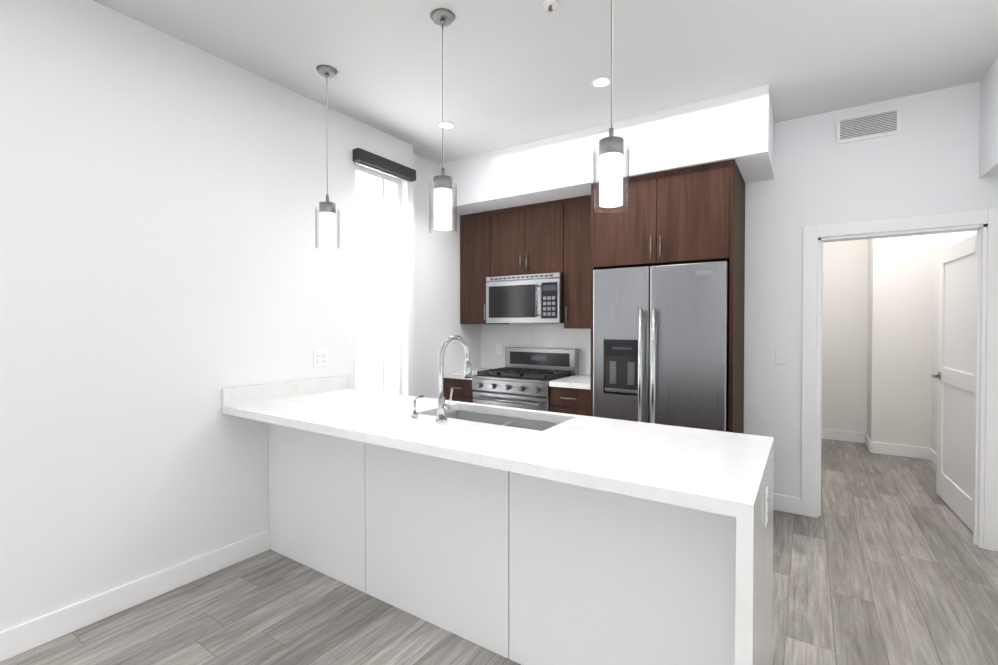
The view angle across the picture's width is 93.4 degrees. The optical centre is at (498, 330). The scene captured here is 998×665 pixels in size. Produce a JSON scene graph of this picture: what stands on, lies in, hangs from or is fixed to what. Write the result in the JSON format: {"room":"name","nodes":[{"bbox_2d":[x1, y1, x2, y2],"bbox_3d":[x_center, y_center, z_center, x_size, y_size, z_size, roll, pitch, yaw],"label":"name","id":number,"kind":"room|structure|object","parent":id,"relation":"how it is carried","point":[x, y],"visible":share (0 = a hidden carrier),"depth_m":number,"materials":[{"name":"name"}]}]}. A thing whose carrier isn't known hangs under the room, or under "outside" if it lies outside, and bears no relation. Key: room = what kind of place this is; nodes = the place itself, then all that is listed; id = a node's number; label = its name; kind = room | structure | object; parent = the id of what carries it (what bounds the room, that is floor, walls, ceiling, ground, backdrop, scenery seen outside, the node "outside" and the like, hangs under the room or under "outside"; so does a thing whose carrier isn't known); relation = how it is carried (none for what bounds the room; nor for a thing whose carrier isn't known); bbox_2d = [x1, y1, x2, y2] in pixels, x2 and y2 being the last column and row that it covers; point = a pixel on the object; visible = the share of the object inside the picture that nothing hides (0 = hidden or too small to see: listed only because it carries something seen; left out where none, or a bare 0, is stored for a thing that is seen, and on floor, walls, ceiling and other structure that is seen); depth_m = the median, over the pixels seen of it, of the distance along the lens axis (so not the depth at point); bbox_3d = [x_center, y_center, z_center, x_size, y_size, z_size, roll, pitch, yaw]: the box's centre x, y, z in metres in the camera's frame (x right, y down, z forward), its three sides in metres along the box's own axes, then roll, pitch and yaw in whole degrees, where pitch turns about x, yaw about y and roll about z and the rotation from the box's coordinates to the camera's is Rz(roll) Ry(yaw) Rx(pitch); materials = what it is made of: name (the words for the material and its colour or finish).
{"room":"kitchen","nodes":[
{"label":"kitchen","id":0,"kind":"room"},
{"bbox_2d":[0,0,480,631],"bbox_3d":[-2.426,-0.073,1.545,0.270,2.850,8.350,0,1,33],"label":"wall","id":1,"kind":"structure","parent":0,"point":[170,268],"depth_m":2.36,"materials":[{"name":"white paint"}]},
{"bbox_2d":[0,530,269,661],"bbox_3d":[-2.956,1.305,0.493,0.015,0.120,5.680,0,1,33],"label":"baseboard","id":2,"kind":"structure","parent":1,"relation":"attached to","point":[31,634],"depth_m":2.24,"materials":[{"name":"white paint"}]},
{"bbox_2d":[222,375,348,406],"bbox_3d":[-1.307,0.371,2.988,0.020,0.100,0.860,0,1,33],"label":"backsplash","id":3,"kind":"structure","parent":1,"relation":"attached to","point":[251,393],"depth_m":2.91,"materials":[{"name":"white stone"}]},
{"bbox_2d":[313,350,327,367],"bbox_3d":[-1.199,0.191,3.165,0.008,0.115,0.116,0,1,33],"label":"outlet","id":4,"kind":"object","parent":1,"relation":"attached to","point":[320,358],"visible":1,"depth_m":3.16,"materials":[{"name":"white plastic"}]},
{"bbox_2d":[355,164,400,394],"bbox_3d":[-0.976,-0.181,3.690,0.050,2.110,0.530,0,1,33],"label":"window","id":5,"kind":"structure","parent":1,"relation":"in","point":[378,281],"depth_m":3.73,"materials":[{"name":"white glass"}]},
{"bbox_2d":[353,148,415,181],"bbox_3d":[-0.862,-1.251,3.602,0.067,0.097,0.590,0,1,33],"label":"window blind","id":6,"kind":"object","parent":5,"relation":"attached to","point":[362,157],"visible":0.98,"depth_m":3.54,"materials":[{"name":"black"}]},
{"bbox_2d":[0,439,997,664],"bbox_3d":[-0.005,1.400,1.681,4.550,0.100,11.500,0,1,33],"label":"floor","id":7,"kind":"structure","parent":0,"point":[882,559],"depth_m":2.27,"materials":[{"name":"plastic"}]},
{"bbox_2d":[222,411,289,557],"bbox_3d":[-1.044,0.899,2.822,0.650,0.872,0.860,0,1,33],"label":"base cabinet","id":8,"kind":"object","parent":7,"relation":"on","point":[279,433],"depth_m":2.80,"materials":[{"name":"white wood"}]},
{"bbox_2d":[290,407,493,601],"bbox_3d":[-0.502,0.904,2.467,0.645,0.872,0.860,0,1,33],"label":"base cabinet","id":9,"kind":"object","parent":7,"relation":"on","point":[338,482],"depth_m":2.50,"materials":[{"name":"white wood"}]},
{"bbox_2d":[443,368,488,402],"bbox_3d":[-0.219,0.857,4.566,0.355,0.912,0.651,0,1,33],"label":"base cabinet","id":10,"kind":"object","parent":7,"relation":"on","point":[459,383],"visible":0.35,"depth_m":4.32,"materials":[{"name":"brown wood"}]},
{"bbox_2d":[386,411,609,664],"bbox_3d":[0.037,0.908,2.113,0.645,0.872,0.860,0,1,33],"label":"base cabinet","id":11,"kind":"object","parent":7,"relation":"on","point":[454,525],"depth_m":2.05,"materials":[{"name":"white wood"}]},
{"bbox_2d":[222,387,581,462],"bbox_3d":[-0.568,0.447,2.504,1.788,0.040,0.860,0,1,33],"label":"countertop","id":12,"kind":"structure","parent":11,"relation":"on","point":[380,417],"depth_m":2.25,"materials":[{"name":"white stone"}]},
{"bbox_2d":[411,395,423,417],"bbox_3d":[-0.405,0.378,2.344,0.033,0.101,0.077,0,1,33],"label":"soap dispenser","id":13,"kind":"object","parent":12,"relation":"on","point":[414,413],"visible":1,"depth_m":2.32,"materials":[{"name":"silver metal"}]},
{"bbox_2d":[435,335,471,421],"bbox_3d":[-0.197,0.226,2.301,0.108,0.406,0.259,0,1,33],"label":"faucet","id":14,"kind":"object","parent":12,"relation":"on","point":[442,406],"visible":1,"depth_m":2.22,"materials":[{"name":"silver metal"}]},
{"bbox_2d":[445,410,560,430],"bbox_3d":[-0.026,0.569,2.377,0.764,0.196,0.384,0,1,33],"label":"sink","id":15,"kind":"object","parent":12,"relation":"in","point":[538,425],"visible":0.02,"depth_m":2.57,"materials":[{"name":"silver metal"}]},
{"bbox_2d":[472,347,578,411],"bbox_3d":[0.231,0.745,4.231,0.756,1.145,0.682,0,1,33],"label":"range","id":16,"kind":"object","parent":7,"relation":"on","point":[523,377],"visible":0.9,"depth_m":4.11,"materials":[{"name":"silver metal"}]},
{"bbox_2d":[549,374,589,415],"bbox_3d":[0.717,0.865,3.953,0.356,0.912,0.651,0,1,33],"label":"base cabinet","id":17,"kind":"object","parent":7,"relation":"on","point":[570,395],"visible":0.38,"depth_m":3.71,"materials":[{"name":"brown wood"}]},
{"bbox_2d":[522,423,773,664],"bbox_3d":[0.595,0.913,1.748,0.688,0.872,0.860,0,1,33],"label":"base cabinet","id":18,"kind":"object","parent":7,"relation":"on","point":[572,539],"depth_m":1.62,"materials":[{"name":"white wood"}]},
{"bbox_2d":[764,486,767,527],"bbox_3d":[0.869,0.572,1.527,0.008,0.115,0.070,0,1,33],"label":"outlet","id":19,"kind":"object","parent":18,"relation":"attached to","point":[766,509],"visible":1,"depth_m":1.50,"materials":[{"name":"white plastic"}]},
{"bbox_2d":[593,261,728,431],"bbox_3d":[1.242,0.436,3.526,0.910,1.780,0.726,0,1,33],"label":"fridge","id":20,"kind":"object","parent":7,"relation":"on","point":[660,344],"visible":0.6,"depth_m":3.23,"materials":[{"name":"silver metal"}]},
{"bbox_2d":[590,159,744,433],"bbox_3d":[1.272,0.107,3.567,0.980,2.438,0.671,0,1,33],"label":"cabinet","id":21,"kind":"object","parent":7,"relation":"on","point":[691,214],"visible":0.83,"depth_m":3.26,"materials":[{"name":"brown wood"}]},
{"bbox_2d":[93,0,997,164],"bbox_3d":[-0.005,-1.550,1.643,4.550,0.100,11.500,0,1,33],"label":"ceiling","id":22,"kind":"structure","parent":0,"point":[518,72],"depth_m":2.57,"materials":[{"name":"white paint"}]},
{"bbox_2d":[315,65,339,249],"bbox_3d":[-1.002,-0.996,2.746,0.134,1.034,0.134,0,1,33],"label":"pendant light","id":23,"kind":"object","parent":22,"relation":"hanging from","point":[328,213],"visible":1,"depth_m":2.72,"materials":[{"name":"white glass"}]},
{"bbox_2d":[429,8,456,232],"bbox_3d":[-0.271,-0.990,2.267,0.134,1.034,0.134,0,1,33],"label":"pendant light","id":24,"kind":"object","parent":22,"relation":"hanging from","point":[442,182],"visible":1,"depth_m":2.24,"materials":[{"name":"white glass"}]},
{"bbox_2d":[438,121,453,128],"bbox_3d":[-0.393,-1.519,3.488,0.124,0.007,0.124,0,1,33],"label":"recessed light","id":25,"kind":"object","parent":22,"relation":"in","point":[448,125],"visible":0.92,"depth_m":3.48,"materials":[{"name":"white glass"}]},
{"bbox_2d":[543,0,556,11],"bbox_3d":[0.236,-1.490,2.167,0.064,0.032,0.064,0,1,33],"label":"smoke detector","id":26,"kind":"object","parent":22,"relation":"attached to","point":[549,5],"visible":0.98,"depth_m":2.16,"materials":[{"name":"white plastic"}]},
{"bbox_2d":[591,76,610,86],"bbox_3d":[0.625,-1.511,2.869,0.124,0.007,0.124,0,1,33],"label":"recessed light","id":27,"kind":"object","parent":22,"relation":"in","point":[603,81],"visible":0.92,"depth_m":2.85,"materials":[{"name":"white glass"}]},
{"bbox_2d":[593,0,628,211],"bbox_3d":[0.432,-0.984,1.806,0.134,1.034,0.134,0,1,33],"label":"pendant light","id":28,"kind":"object","parent":22,"relation":"hanging from","point":[611,151],"visible":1,"depth_m":1.78,"materials":[{"name":"white glass"}]},
{"bbox_2d":[439,85,774,214],"bbox_3d":[0.737,-1.324,3.909,2.650,0.410,0.660,0,1,33],"label":"ceiling soffit","id":29,"kind":"structure","parent":0,"point":[739,127],"depth_m":3.38,"materials":[{"name":"white paint"}]},
{"bbox_2d":[488,81,997,534],"bbox_3d":[1.482,-0.103,3.903,4.220,2.850,0.120,0,1,33],"label":"wall","id":30,"kind":"structure","parent":0,"point":[925,161],"depth_m":3.34,"materials":[{"name":"white paint"}]},
{"bbox_2d":[460,211,509,323],"bbox_3d":[-0.139,-0.593,4.671,0.355,1.068,0.357,0,1,33],"label":"upper cabinet","id":31,"kind":"object","parent":30,"relation":"attached to","point":[475,228],"depth_m":4.52,"materials":[{"name":"brown wood"}]},
{"bbox_2d":[492,199,563,276],"bbox_3d":[0.329,-0.809,4.362,0.756,0.627,0.357,0,1,33],"label":"upper cabinet","id":32,"kind":"object","parent":30,"relation":"attached to","point":[554,236],"depth_m":4.19,"materials":[{"name":"brown wood"}]},
{"bbox_2d":[486,272,563,322],"bbox_3d":[0.297,-0.278,4.318,0.756,0.428,0.476,0,1,33],"label":"over-the-range microwave","id":33,"kind":"object","parent":32,"relation":"attached to","point":[533,298],"visible":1,"depth_m":4.13,"materials":[{"name":"silver metal"}]},
{"bbox_2d":[481,324,590,374],"bbox_3d":[0.426,0.172,4.521,1.475,0.457,0.009,0,1,33],"label":"tile backsplash","id":34,"kind":"structure","parent":30,"relation":"attached to","point":[537,335],"depth_m":4.58,"materials":[{"name":"white tile"}]},
{"bbox_2d":[496,343,501,354],"bbox_3d":[0.003,0.190,4.788,0.070,0.115,0.008,0,1,33],"label":"outlet","id":35,"kind":"object","parent":34,"relation":"attached to","point":[498,348],"visible":1,"depth_m":4.79,"materials":[{"name":"white plastic"}]},
{"bbox_2d":[564,195,590,328],"bbox_3d":[0.798,-0.567,4.058,0.357,1.104,0.357,0,1,33],"label":"upper cabinet","id":36,"kind":"object","parent":30,"relation":"attached to","point":[577,210],"depth_m":3.94,"materials":[{"name":"brown wood"}]},
{"bbox_2d":[775,348,786,363],"bbox_3d":[2.065,0.192,3.447,0.070,0.115,0.010,0,1,33],"label":"light switch","id":37,"kind":"object","parent":30,"relation":"attached to","point":[780,356],"visible":1,"depth_m":3.45,"materials":[{"name":"white plastic"}]},
{"bbox_2d":[773,493,800,514],"bbox_3d":[2.022,1.267,3.486,0.370,0.120,0.015,0,1,33],"label":"baseboard","id":38,"kind":"structure","parent":30,"relation":"attached to","point":[790,504],"depth_m":3.43,"materials":[{"name":"white paint"}]},
{"bbox_2d":[836,106,900,143],"bbox_3d":[2.474,-1.372,3.157,0.340,0.175,0.011,0,1,33],"label":"air vent","id":39,"kind":"object","parent":30,"relation":"in","point":[871,125],"visible":1,"depth_m":3.15,"materials":[{"name":"white plastic"}]},
{"bbox_2d":[801,208,997,551],"bbox_3d":[2.640,0.296,3.149,1.030,2.070,0.152,0,1,33],"label":"door frame","id":40,"kind":"structure","parent":30,"relation":"attached to","point":[812,234],"depth_m":2.94,"materials":[{"name":"white paint"}]},
{"bbox_2d":[931,234,976,531],"bbox_3d":[3.305,0.345,3.370,0.158,1.950,0.940,0,1,31],"label":"open door","id":41,"kind":"structure","parent":40,"relation":"attached to","point":[956,377],"depth_m":3.40,"materials":[{"name":"white paint"}]},
{"bbox_2d":[821,234,933,447],"bbox_3d":[4.066,-0.121,5.300,1.430,2.850,0.590,0,1,33],"label":"wall","id":42,"kind":"structure","parent":0,"point":[877,338],"depth_m":4.97,"materials":[{"name":"white paint"}]},
{"bbox_2d":[821,428,863,442],"bbox_3d":[3.966,1.240,5.584,0.630,0.120,0.015,0,1,33],"label":"baseboard","id":43,"kind":"structure","parent":42,"relation":"attached to","point":[840,435],"depth_m":5.53,"materials":[{"name":"white paint"}]},
{"bbox_2d":[864,433,869,451],"bbox_3d":[4.085,1.245,5.207,0.015,0.120,0.455,0,1,33],"label":"baseboard","id":44,"kind":"structure","parent":42,"relation":"attached to","point":[866,439],"depth_m":5.20,"materials":[{"name":"white paint"}]},
{"bbox_2d":[870,440,928,459],"bbox_3d":[4.160,1.249,4.896,0.450,0.120,0.018,0,1,33],"label":"baseboard","id":45,"kind":"structure","parent":42,"relation":"attached to","point":[898,449],"depth_m":4.89,"materials":[{"name":"white paint"}]},
{"bbox_2d":[932,231,976,452],"bbox_3d":[3.828,-0.102,3.770,0.150,2.850,2.230,0,1,33],"label":"wall","id":46,"kind":"structure","parent":0,"point":[942,241],"depth_m":4.62,"materials":[{"name":"white paint"}]},
{"bbox_2d":[929,448,936,466],"bbox_3d":[4.006,1.258,4.209,0.015,0.120,1.330,0,1,33],"label":"baseboard","id":47,"kind":"structure","parent":46,"relation":"attached to","point":[932,454],"depth_m":4.62,"materials":[{"name":"white paint"}]},
{"bbox_2d":[979,57,997,178],"bbox_3d":[0.794,-1.177,-0.562,0.190,0.590,8.080,0,1,33],"label":"ceiling soffit","id":48,"kind":"object","parent":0,"point":[988,148],"depth_m":2.72,"materials":[{"name":"white paint"}]}
]}

